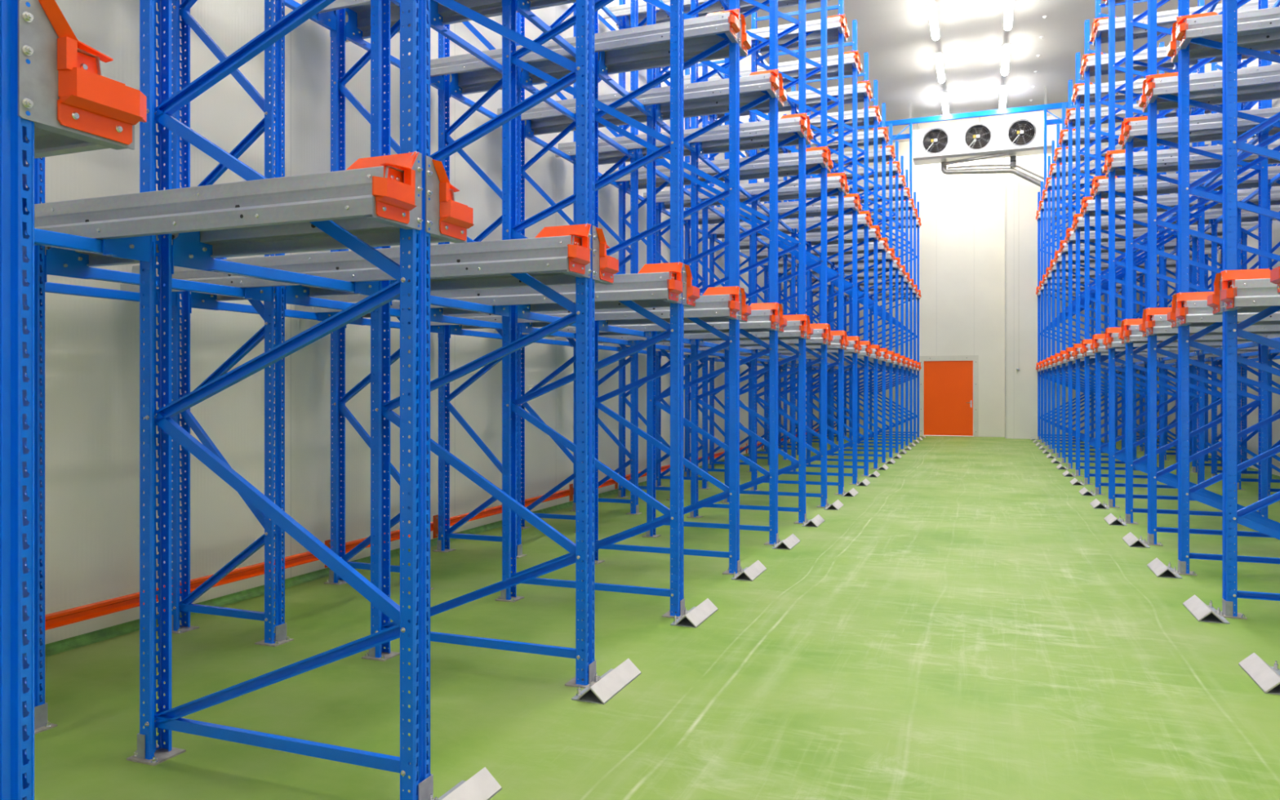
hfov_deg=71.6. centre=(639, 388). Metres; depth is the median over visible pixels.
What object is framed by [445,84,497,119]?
crossbar
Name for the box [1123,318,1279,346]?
rail
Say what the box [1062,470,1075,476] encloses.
floor guide
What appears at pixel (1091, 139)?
rail
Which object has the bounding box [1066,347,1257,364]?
rail
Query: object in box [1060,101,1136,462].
frame
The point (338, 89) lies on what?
frame
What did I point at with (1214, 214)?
rail
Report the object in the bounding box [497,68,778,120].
rail
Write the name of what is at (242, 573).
barrier
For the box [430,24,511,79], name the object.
crossbar
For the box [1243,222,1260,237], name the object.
crossbar
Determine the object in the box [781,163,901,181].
rail
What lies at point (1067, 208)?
rail
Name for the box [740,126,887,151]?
rail
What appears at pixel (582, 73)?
frame
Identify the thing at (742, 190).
crossbar
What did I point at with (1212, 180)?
crossbar
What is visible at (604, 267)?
rail
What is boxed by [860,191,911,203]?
rail
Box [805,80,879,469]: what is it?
frame
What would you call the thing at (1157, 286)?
rail
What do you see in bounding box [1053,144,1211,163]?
rail
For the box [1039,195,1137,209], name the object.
rail
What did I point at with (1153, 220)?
frame
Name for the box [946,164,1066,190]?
pipe
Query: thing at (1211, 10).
crossbar
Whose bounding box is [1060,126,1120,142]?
rail
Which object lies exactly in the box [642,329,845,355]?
rail
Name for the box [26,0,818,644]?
wall
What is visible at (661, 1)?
crossbar
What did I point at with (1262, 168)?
frame
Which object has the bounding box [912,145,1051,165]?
drip tray
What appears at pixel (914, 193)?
frame
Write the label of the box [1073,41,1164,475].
frame
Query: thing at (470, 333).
crossbar
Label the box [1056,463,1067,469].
floor guide
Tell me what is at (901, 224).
frame
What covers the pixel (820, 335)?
rail
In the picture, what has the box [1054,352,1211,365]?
rail
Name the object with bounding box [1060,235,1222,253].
rail
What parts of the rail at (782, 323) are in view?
plate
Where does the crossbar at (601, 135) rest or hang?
attached to the frame at (633, 250)
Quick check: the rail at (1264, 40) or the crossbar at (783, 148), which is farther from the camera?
the crossbar at (783, 148)
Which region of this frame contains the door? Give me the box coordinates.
[919,355,978,436]
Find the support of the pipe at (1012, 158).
attached to the pipe at (944, 168)
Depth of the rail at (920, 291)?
28.02 m
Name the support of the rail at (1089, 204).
attached to the frame at (1087, 129)
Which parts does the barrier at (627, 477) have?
guard plate, guard rail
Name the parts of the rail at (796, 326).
plate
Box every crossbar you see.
[26,228,154,271]
[26,280,177,311]
[40,254,273,308]
[164,244,380,293]
[184,293,337,319]
[281,288,399,317]
[284,0,337,36]
[340,25,444,94]
[341,318,444,337]
[383,285,510,322]
[390,0,410,13]
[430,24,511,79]
[443,315,502,329]
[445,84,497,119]
[445,324,502,339]
[502,0,510,6]
[511,0,578,57]
[511,306,578,326]
[521,74,575,121]
[521,323,575,338]
[523,127,578,168]
[524,334,578,350]
[598,62,653,121]
[598,130,635,162]
[598,172,622,192]
[598,320,653,339]
[598,336,635,346]
[598,345,617,351]
[600,5,622,29]
[625,185,658,212]
[638,350,658,358]
[643,164,672,186]
[655,111,696,155]
[655,331,696,348]
[655,344,669,350]
[657,0,672,20]
[661,209,688,227]
[684,187,706,208]
[684,348,706,357]
[689,222,712,241]
[697,147,728,182]
[697,338,728,352]
[707,206,724,219]
[707,352,724,357]
[711,61,724,79]
[719,0,728,10]
[739,185,755,204]
[739,225,751,239]
[739,251,749,262]
[739,347,752,355]
[756,50,768,70]
[756,199,768,214]
[756,236,768,250]
[756,358,768,364]
[777,215,794,235]
[777,250,786,260]
[777,353,795,362]
[780,146,786,153]
[786,93,795,110]
[786,255,798,269]
[786,362,798,367]
[795,236,809,248]
[810,244,821,258]
[812,274,819,282]
[826,259,833,267]
[844,272,851,282]
[1134,361,1142,364]
[1160,356,1173,363]
[1162,213,1176,228]
[1164,250,1175,262]
[1189,350,1199,356]
[1193,225,1211,240]
[1199,347,1219,357]
[1203,172,1222,187]
[1206,1,1218,13]
[1213,215,1222,226]
[1213,356,1222,363]
[1234,133,1258,155]
[1234,342,1260,349]
[1237,188,1258,209]
[1240,351,1258,357]
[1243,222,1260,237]
[1248,357,1260,361]
[1261,120,1279,138]
[1261,337,1279,349]
[1267,173,1279,189]
[1267,348,1279,357]
[1271,355,1279,360]
[1272,0,1279,7]
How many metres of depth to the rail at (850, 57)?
14.08 m
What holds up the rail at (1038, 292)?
attached to the frame at (1038, 193)
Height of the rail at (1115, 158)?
0.325 m
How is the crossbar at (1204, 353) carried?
attached to the frame at (1113, 66)
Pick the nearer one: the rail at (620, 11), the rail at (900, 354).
the rail at (620, 11)
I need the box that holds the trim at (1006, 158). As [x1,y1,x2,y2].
[1004,157,1007,438]
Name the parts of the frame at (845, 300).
post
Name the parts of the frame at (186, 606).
post, plate, plate, post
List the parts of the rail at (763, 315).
plate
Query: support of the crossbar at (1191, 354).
attached to the frame at (1200, 218)
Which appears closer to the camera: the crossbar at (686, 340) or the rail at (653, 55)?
the rail at (653, 55)
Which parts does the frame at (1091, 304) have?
post, post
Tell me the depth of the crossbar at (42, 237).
3.27 m
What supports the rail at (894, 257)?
attached to the frame at (833, 394)
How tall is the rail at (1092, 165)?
0.273 m
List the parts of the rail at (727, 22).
plate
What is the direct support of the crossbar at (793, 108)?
attached to the frame at (853, 129)
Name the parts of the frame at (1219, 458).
post, post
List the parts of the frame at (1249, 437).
post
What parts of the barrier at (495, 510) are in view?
guard plate, guard rail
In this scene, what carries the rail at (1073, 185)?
attached to the frame at (1142, 373)
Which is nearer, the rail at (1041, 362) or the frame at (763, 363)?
the frame at (763, 363)
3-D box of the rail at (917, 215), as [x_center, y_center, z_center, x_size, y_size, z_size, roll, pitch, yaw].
[6.819,-5.178,26.810,3.024,0.273,0.304,0,0,21]
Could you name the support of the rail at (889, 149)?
attached to the frame at (766, 447)
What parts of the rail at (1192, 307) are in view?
plate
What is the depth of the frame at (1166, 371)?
18.59 m
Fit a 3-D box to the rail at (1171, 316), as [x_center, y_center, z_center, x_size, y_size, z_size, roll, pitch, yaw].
[5.819,-0.623,6.843,3.024,0.325,0.304,0,0,21]
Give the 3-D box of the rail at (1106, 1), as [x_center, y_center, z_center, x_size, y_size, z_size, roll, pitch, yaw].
[7.391,-5.103,10.899,3.024,0.325,0.304,0,0,21]
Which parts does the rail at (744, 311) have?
plate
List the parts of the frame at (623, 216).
post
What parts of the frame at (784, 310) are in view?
post, post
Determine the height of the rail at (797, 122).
0.325 m
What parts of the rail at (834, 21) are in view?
plate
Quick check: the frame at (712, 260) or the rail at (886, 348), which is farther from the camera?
the rail at (886, 348)
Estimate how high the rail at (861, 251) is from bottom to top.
0.273 m
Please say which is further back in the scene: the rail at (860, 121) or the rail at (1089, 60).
the rail at (860, 121)
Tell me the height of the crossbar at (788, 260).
0.120 m
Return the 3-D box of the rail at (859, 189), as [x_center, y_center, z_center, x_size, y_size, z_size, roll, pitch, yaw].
[5.247,-5.178,22.755,3.024,0.273,0.304,0,0,21]
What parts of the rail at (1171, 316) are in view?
plate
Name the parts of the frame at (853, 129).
post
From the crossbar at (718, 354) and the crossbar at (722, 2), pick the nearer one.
the crossbar at (722, 2)
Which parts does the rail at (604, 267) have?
plate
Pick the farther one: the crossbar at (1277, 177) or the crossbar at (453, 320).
the crossbar at (1277, 177)
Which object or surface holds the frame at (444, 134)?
on the floor
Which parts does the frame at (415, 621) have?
post, plate, post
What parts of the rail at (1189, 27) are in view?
plate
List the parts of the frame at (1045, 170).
post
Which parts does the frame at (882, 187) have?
post, post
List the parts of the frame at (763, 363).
post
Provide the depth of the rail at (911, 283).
24.84 m
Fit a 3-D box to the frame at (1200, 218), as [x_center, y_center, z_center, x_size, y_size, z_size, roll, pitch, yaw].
[7.113,-2.150,12.403,1.407,7.300,0.150,0,0,21]
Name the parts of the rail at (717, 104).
plate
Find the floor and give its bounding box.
[34,434,1279,799]
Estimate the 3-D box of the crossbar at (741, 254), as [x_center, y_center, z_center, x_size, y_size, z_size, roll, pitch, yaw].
[2.114,-2.775,18.368,0.066,0.120,1.349,0,0,21]
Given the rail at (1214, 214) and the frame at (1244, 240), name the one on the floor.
the frame at (1244, 240)
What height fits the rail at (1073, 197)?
0.273 m
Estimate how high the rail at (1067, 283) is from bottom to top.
0.273 m
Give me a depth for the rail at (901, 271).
22.10 m
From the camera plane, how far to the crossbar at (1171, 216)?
14.07 m
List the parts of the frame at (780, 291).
post, post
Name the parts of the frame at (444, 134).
post, plate, post, plate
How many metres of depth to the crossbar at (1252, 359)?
14.97 m
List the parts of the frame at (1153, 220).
post, plate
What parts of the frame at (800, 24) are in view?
post, plate, post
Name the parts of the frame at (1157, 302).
post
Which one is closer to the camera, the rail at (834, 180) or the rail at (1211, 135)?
the rail at (1211, 135)
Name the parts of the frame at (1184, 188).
post, plate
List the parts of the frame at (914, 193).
post, post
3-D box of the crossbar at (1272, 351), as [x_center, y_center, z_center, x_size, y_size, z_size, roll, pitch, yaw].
[8.149,-0.485,11.224,0.066,0.120,1.349,0,0,21]
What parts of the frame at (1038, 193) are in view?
post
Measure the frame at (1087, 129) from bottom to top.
7.300 m
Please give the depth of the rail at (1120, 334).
10.01 m
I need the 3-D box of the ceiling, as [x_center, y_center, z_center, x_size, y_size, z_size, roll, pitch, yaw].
[4.168,-8.060,11.281,9.920,0.120,36.050,0,0,21]
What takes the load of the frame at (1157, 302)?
on the floor
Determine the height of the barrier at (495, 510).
0.210 m
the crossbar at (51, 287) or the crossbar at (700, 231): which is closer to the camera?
the crossbar at (51, 287)
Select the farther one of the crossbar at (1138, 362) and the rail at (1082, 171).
the rail at (1082, 171)
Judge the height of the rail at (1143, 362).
0.325 m
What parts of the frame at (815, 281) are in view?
post, post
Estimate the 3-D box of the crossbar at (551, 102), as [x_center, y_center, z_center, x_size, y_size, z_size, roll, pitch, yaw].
[-0.851,-2.775,8.633,0.066,0.120,1.349,0,0,21]
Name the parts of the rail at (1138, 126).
plate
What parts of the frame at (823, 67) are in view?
post, post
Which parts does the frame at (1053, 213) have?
post, post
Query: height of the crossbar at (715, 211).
0.120 m
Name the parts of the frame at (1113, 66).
post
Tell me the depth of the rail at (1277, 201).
13.88 m
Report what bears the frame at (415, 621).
on the floor
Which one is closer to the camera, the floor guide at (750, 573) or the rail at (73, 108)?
the rail at (73, 108)
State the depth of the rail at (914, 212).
26.09 m
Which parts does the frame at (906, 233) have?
post, post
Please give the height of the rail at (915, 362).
0.273 m
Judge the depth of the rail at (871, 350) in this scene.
15.92 m
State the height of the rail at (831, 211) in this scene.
0.325 m
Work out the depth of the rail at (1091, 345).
12.54 m
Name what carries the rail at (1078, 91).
attached to the frame at (1215, 66)
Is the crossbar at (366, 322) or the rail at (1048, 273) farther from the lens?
the rail at (1048, 273)
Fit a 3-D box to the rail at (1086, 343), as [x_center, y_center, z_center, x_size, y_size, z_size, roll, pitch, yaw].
[8.332,-0.623,13.326,3.024,0.325,0.304,0,0,21]
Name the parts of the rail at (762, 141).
plate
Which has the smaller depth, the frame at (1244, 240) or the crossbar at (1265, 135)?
the crossbar at (1265, 135)
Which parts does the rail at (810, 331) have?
plate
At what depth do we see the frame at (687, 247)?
14.93 m
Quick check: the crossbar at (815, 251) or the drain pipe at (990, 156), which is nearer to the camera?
the crossbar at (815, 251)
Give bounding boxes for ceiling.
[744,0,1222,142]
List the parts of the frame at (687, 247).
post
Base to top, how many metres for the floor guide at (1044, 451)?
0.074 m
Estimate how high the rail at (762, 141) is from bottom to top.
0.325 m
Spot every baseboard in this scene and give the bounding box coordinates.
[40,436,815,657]
[1156,440,1279,479]
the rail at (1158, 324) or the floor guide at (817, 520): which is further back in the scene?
the floor guide at (817, 520)
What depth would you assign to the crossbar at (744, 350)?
12.53 m
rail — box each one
[17,0,146,158]
[26,151,422,262]
[26,155,474,279]
[120,222,591,306]
[190,225,619,310]
[294,262,682,321]
[302,0,410,31]
[340,0,575,45]
[348,262,699,325]
[430,8,740,90]
[430,285,739,333]
[445,11,751,100]
[450,286,751,335]
[493,302,778,337]
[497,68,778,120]
[523,71,786,140]
[525,303,786,342]
[555,112,807,163]
[555,314,807,346]
[598,115,813,164]
[598,314,813,346]
[603,0,728,26]
[603,323,828,351]
[605,146,828,189]
[616,0,830,28]
[617,148,833,193]
[626,324,833,348]
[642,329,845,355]
[643,172,845,208]
[661,174,848,213]
[661,331,848,356]
[662,17,848,67]
[684,50,858,84]
[684,193,858,225]
[684,195,862,226]
[684,335,858,358]
[698,210,870,239]
[707,83,872,120]
[707,212,872,241]
[708,340,870,360]
[711,80,870,116]
[714,341,872,361]
[721,225,879,245]
[739,226,881,249]
[739,237,887,257]
[739,337,862,358]
[739,344,879,359]
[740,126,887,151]
[743,105,879,124]
[745,128,888,157]
[746,238,888,259]
[747,13,845,47]
[756,248,893,265]
[756,348,888,362]
[756,351,893,364]
[761,250,895,268]
[777,160,899,180]
[777,257,899,272]
[777,347,887,361]
[778,345,881,359]
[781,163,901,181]
[781,258,901,275]
[781,353,899,365]
[782,53,862,84]
[783,265,905,279]
[786,266,906,282]
[787,355,905,366]
[795,272,909,285]
[805,187,909,200]
[805,275,911,287]
[805,357,909,368]
[810,107,881,131]
[812,278,913,291]
[812,354,901,365]
[812,359,913,368]
[813,284,914,293]
[813,284,917,296]
[815,352,895,364]
[816,284,918,297]
[817,204,914,217]
[826,289,920,300]
[826,362,920,371]
[831,145,893,160]
[834,147,895,165]
[834,290,921,301]
[846,176,906,192]
[846,360,917,369]
[847,175,905,188]
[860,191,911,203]
[862,198,913,208]
[871,208,917,218]
[871,208,918,222]
[872,217,920,226]
[880,217,921,230]
[1035,213,1073,221]
[1035,288,1144,296]
[1036,209,1075,219]
[1036,286,1139,295]
[1036,362,1139,371]
[1038,201,1073,212]
[1038,281,1159,291]
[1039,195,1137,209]
[1039,280,1159,290]
[1039,360,1095,370]
[1041,191,1082,202]
[1041,280,1159,285]
[1042,188,1091,199]
[1042,274,1175,284]
[1042,359,1121,369]
[1044,178,1092,191]
[1044,268,1175,279]
[1045,171,1175,188]
[1045,266,1175,278]
[1045,357,1175,368]
[1048,164,1103,177]
[1048,260,1175,272]
[1049,161,1104,175]
[1049,257,1199,271]
[1049,355,1191,367]
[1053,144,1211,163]
[1053,251,1211,264]
[1053,353,1211,365]
[1054,141,1211,160]
[1054,247,1218,262]
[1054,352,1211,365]
[1058,133,1119,146]
[1058,242,1221,255]
[1058,351,1221,365]
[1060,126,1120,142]
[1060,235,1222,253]
[1060,350,1218,364]
[1064,102,1251,127]
[1064,229,1241,244]
[1064,346,1176,364]
[1066,102,1246,123]
[1066,221,1258,242]
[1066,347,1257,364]
[1071,86,1142,105]
[1071,215,1275,232]
[1071,344,1262,361]
[1073,63,1279,99]
[1073,204,1279,229]
[1073,343,1279,361]
[1080,50,1279,78]
[1080,198,1279,217]
[1080,340,1279,357]
[1082,46,1238,71]
[1082,186,1279,213]
[1082,339,1256,356]
[1089,21,1176,45]
[1089,178,1279,199]
[1089,334,1258,355]
[1093,0,1279,37]
[1093,165,1279,195]
[1093,333,1274,355]
[1102,0,1137,4]
[1102,153,1279,177]
[1102,328,1257,350]
[1106,139,1279,172]
[1106,327,1253,348]
[1118,121,1279,149]
[1118,320,1257,346]
[1123,106,1279,142]
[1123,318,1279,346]
[1138,79,1279,113]
[1138,307,1279,337]
[1145,64,1279,103]
[1145,306,1279,336]
[1166,21,1279,63]
[1166,294,1279,328]
[1175,6,1279,50]
[1175,291,1279,325]
[1207,272,1279,315]
[1220,268,1279,311]
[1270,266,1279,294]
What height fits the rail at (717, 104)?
0.325 m
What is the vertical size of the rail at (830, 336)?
0.325 m
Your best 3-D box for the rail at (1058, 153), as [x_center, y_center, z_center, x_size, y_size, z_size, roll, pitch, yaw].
[10.427,-5.128,18.733,3.024,0.273,0.304,0,0,21]
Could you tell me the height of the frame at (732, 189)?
7.300 m
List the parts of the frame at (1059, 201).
post, post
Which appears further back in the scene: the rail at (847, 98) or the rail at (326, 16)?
the rail at (847, 98)
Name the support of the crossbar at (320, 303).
attached to the frame at (186, 606)
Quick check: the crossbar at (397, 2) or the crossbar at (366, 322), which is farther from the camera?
the crossbar at (366, 322)
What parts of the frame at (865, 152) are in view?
post, post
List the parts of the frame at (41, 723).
post, plate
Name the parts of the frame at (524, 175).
post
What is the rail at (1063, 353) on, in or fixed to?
attached to the frame at (1064, 187)
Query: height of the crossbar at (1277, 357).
0.120 m
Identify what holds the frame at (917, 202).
on the floor
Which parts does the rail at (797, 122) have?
plate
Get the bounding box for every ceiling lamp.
[927,0,939,40]
[934,51,945,83]
[940,87,949,115]
[999,80,1007,109]
[1001,39,1010,75]
[1004,0,1013,31]
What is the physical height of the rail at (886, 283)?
0.273 m
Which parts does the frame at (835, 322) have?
post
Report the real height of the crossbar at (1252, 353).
0.120 m
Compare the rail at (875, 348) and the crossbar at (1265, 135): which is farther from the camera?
the rail at (875, 348)
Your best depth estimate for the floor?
4.77 m
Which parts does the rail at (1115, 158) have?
plate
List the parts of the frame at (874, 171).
post, post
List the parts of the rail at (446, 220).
plate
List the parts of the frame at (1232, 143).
post, plate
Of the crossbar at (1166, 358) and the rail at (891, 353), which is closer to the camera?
the crossbar at (1166, 358)
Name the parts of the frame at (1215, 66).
post, post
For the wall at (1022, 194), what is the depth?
26.65 m
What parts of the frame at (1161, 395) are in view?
post, post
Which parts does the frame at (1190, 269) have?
post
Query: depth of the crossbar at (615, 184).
12.00 m
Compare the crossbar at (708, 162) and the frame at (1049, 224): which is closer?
the crossbar at (708, 162)
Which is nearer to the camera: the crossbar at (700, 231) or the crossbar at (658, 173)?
the crossbar at (658, 173)
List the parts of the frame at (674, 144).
post, plate, plate, post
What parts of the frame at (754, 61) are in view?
post, post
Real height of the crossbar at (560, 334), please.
0.120 m
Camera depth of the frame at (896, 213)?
20.71 m
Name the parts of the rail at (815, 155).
plate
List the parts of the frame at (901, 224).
post, post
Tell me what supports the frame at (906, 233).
on the floor
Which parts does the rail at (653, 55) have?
plate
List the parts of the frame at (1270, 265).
post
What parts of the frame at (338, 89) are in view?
plate, post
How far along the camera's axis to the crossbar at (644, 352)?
13.03 m
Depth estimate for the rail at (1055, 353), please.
19.48 m
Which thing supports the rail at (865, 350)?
attached to the frame at (865, 152)
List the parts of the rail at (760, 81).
plate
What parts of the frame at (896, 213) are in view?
post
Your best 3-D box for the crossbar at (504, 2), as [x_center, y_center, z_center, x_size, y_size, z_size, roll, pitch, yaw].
[-1.191,-2.775,5.655,0.066,0.120,1.349,0,0,21]
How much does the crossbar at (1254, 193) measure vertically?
0.120 m
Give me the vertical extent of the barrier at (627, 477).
0.210 m
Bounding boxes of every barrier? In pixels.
[40,587,159,630]
[164,551,319,611]
[324,521,433,568]
[433,505,502,538]
[523,488,569,506]
[569,478,615,501]
[614,471,646,488]
[661,464,670,471]
[707,451,724,463]
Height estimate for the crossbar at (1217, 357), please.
0.120 m
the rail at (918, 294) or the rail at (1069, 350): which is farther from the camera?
the rail at (918, 294)
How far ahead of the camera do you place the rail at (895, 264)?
20.78 m
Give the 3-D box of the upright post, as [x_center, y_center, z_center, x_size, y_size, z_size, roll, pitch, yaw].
[-1.911,-2.150,2.062,1.407,7.300,0.150,0,0,21]
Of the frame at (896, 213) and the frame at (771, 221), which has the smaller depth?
the frame at (771, 221)
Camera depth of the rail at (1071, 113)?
16.31 m
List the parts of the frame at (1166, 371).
post, post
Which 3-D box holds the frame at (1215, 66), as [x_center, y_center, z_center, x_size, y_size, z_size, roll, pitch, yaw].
[9.807,-2.150,14.468,0.899,7.300,0.150,0,0,21]
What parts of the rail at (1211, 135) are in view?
plate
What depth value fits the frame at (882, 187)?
18.01 m
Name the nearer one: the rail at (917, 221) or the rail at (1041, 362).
the rail at (1041, 362)
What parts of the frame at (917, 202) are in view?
post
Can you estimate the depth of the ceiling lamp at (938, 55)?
21.12 m
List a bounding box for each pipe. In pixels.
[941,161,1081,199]
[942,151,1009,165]
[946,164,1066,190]
[1009,155,1016,168]
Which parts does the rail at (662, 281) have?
plate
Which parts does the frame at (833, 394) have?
post, post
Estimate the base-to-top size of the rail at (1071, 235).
0.325 m
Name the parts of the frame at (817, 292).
post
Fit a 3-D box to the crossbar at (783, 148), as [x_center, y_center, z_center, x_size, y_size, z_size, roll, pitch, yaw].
[2.816,-5.015,18.096,0.066,0.120,1.349,0,0,21]
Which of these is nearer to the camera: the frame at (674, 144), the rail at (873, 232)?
the frame at (674, 144)
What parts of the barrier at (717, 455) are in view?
guard rail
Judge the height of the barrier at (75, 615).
0.210 m
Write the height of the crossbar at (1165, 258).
0.120 m
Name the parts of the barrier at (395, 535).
guard plate, guard rail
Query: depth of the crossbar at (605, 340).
10.03 m
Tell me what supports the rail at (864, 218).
attached to the frame at (865, 152)
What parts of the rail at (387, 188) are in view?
plate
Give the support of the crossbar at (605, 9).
attached to the frame at (633, 250)
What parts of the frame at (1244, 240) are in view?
post, post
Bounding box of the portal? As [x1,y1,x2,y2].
[812,86,1138,181]
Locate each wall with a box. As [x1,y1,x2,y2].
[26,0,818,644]
[834,141,1004,437]
[1007,122,1144,440]
[1156,0,1279,475]
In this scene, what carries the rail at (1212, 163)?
attached to the frame at (1113, 66)
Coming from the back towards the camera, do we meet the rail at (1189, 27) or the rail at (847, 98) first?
the rail at (847, 98)
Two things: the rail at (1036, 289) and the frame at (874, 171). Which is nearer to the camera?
the frame at (874, 171)
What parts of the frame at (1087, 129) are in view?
post, post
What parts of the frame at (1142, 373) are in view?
post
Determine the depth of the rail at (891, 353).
19.28 m
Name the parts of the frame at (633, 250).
post, post, plate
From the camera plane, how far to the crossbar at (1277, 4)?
11.44 m
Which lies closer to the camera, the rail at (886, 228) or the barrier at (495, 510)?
the barrier at (495, 510)
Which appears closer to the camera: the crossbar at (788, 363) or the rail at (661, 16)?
the rail at (661, 16)
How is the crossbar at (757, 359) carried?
attached to the frame at (712, 260)
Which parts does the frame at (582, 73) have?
post, plate, plate, post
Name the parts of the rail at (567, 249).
plate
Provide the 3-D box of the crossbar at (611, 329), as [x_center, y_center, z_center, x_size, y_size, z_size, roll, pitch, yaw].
[-0.143,-0.535,8.358,0.066,0.120,1.349,0,0,21]
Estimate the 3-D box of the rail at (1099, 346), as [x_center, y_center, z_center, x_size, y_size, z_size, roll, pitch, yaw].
[7.808,-0.623,11.974,3.024,0.325,0.304,0,0,21]
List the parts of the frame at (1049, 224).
post, post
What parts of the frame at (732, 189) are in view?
post, plate, plate, post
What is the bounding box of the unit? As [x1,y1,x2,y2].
[912,110,1053,165]
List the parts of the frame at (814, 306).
post, post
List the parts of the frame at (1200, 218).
post, post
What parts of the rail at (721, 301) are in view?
plate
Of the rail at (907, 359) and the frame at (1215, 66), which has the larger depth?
the rail at (907, 359)
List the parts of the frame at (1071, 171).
post, post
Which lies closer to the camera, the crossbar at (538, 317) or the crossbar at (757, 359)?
the crossbar at (538, 317)
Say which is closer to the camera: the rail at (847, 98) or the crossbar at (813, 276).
the rail at (847, 98)
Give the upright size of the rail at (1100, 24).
0.325 m
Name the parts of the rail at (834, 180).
plate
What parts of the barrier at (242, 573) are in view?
guard rail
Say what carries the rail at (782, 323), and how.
attached to the frame at (771, 221)
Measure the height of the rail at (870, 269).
0.273 m
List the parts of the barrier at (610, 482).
guard plate, guard rail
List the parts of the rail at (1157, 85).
plate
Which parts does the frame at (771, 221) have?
post, plate, plate, post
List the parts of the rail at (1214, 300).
plate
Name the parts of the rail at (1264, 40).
plate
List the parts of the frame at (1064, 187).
post, post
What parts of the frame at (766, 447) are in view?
post, post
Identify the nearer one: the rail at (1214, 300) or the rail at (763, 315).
the rail at (1214, 300)
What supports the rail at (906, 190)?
attached to the frame at (817, 292)
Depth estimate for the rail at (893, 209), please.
25.21 m
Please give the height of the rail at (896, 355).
0.273 m
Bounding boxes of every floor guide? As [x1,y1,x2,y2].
[428,767,502,799]
[571,658,640,704]
[670,598,718,627]
[731,560,766,581]
[772,533,799,550]
[801,514,824,527]
[823,499,843,510]
[841,488,858,497]
[855,478,870,486]
[866,471,879,477]
[876,464,888,470]
[884,458,895,463]
[891,453,902,458]
[897,449,906,453]
[1042,448,1051,453]
[1046,453,1056,458]
[1050,457,1062,463]
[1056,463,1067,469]
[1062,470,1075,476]
[1070,477,1084,485]
[1079,487,1096,496]
[1089,498,1109,509]
[1103,513,1127,525]
[1122,532,1150,547]
[1146,557,1182,578]
[1182,594,1230,623]
[1238,652,1279,694]
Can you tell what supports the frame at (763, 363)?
on the floor
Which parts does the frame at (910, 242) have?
post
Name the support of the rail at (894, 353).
attached to the frame at (833, 394)
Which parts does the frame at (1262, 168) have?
post, plate, post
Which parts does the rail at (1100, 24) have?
plate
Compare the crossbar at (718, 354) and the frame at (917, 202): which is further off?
the frame at (917, 202)
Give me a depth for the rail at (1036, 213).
26.28 m
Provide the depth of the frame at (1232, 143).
5.83 m
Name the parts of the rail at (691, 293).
plate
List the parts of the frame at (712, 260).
post, post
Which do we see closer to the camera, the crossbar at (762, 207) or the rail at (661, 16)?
the rail at (661, 16)
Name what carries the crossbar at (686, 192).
attached to the frame at (659, 475)
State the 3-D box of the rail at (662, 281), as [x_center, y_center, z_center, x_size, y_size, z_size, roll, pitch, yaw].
[-1.147,-0.672,6.256,3.024,0.325,0.304,0,0,21]
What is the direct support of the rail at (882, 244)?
attached to the frame at (882, 187)
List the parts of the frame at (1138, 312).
post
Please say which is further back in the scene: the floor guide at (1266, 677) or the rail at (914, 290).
the rail at (914, 290)
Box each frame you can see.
[26,157,57,734]
[126,0,439,799]
[171,0,293,646]
[324,8,434,591]
[361,0,601,688]
[432,12,526,558]
[494,0,688,618]
[521,2,578,532]
[569,0,642,515]
[594,0,743,574]
[615,0,672,500]
[641,0,781,545]
[655,63,711,488]
[684,59,724,476]
[686,0,807,524]
[709,114,751,471]
[720,0,829,507]
[739,113,768,465]
[747,114,788,460]
[748,0,846,494]
[762,177,798,455]
[777,19,857,484]
[777,180,812,451]
[789,199,819,447]
[791,52,870,475]
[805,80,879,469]
[805,215,830,444]
[812,217,838,441]
[817,102,887,462]
[826,214,846,436]
[826,300,848,435]
[828,123,893,457]
[844,140,899,453]
[847,155,903,449]
[857,168,908,445]
[862,181,912,442]
[869,191,917,439]
[877,201,919,437]
[1035,191,1084,439]
[1040,181,1093,442]
[1042,168,1095,445]
[1047,155,1107,449]
[1049,140,1115,453]
[1055,123,1125,457]
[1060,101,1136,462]
[1066,77,1147,469]
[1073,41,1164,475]
[1083,8,1177,484]
[1093,0,1204,495]
[1106,0,1231,511]
[1115,291,1144,441]
[1120,0,1267,524]
[1136,194,1167,444]
[1136,289,1157,444]
[1137,193,1175,452]
[1142,0,1279,546]
[1156,170,1191,456]
[1164,113,1210,462]
[1172,0,1279,575]
[1175,140,1222,467]
[1190,59,1249,474]
[1211,61,1271,479]
[1214,0,1279,619]
[1234,0,1279,489]
[1267,50,1279,496]
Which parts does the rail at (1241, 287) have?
plate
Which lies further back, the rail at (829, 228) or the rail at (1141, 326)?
the rail at (829, 228)
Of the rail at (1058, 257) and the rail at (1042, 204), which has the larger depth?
the rail at (1042, 204)
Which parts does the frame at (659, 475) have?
post, post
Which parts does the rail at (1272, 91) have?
plate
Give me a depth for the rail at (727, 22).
7.33 m
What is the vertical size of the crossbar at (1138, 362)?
0.120 m
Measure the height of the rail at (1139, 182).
0.325 m
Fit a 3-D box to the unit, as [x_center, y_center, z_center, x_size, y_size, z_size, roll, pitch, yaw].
[10.023,-7.402,26.030,3.810,1.195,0.955,0,0,21]
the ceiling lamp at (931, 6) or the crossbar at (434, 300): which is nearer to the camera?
the crossbar at (434, 300)
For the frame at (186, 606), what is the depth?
5.35 m
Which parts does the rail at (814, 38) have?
plate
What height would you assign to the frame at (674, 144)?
7.300 m
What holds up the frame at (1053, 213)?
on the floor

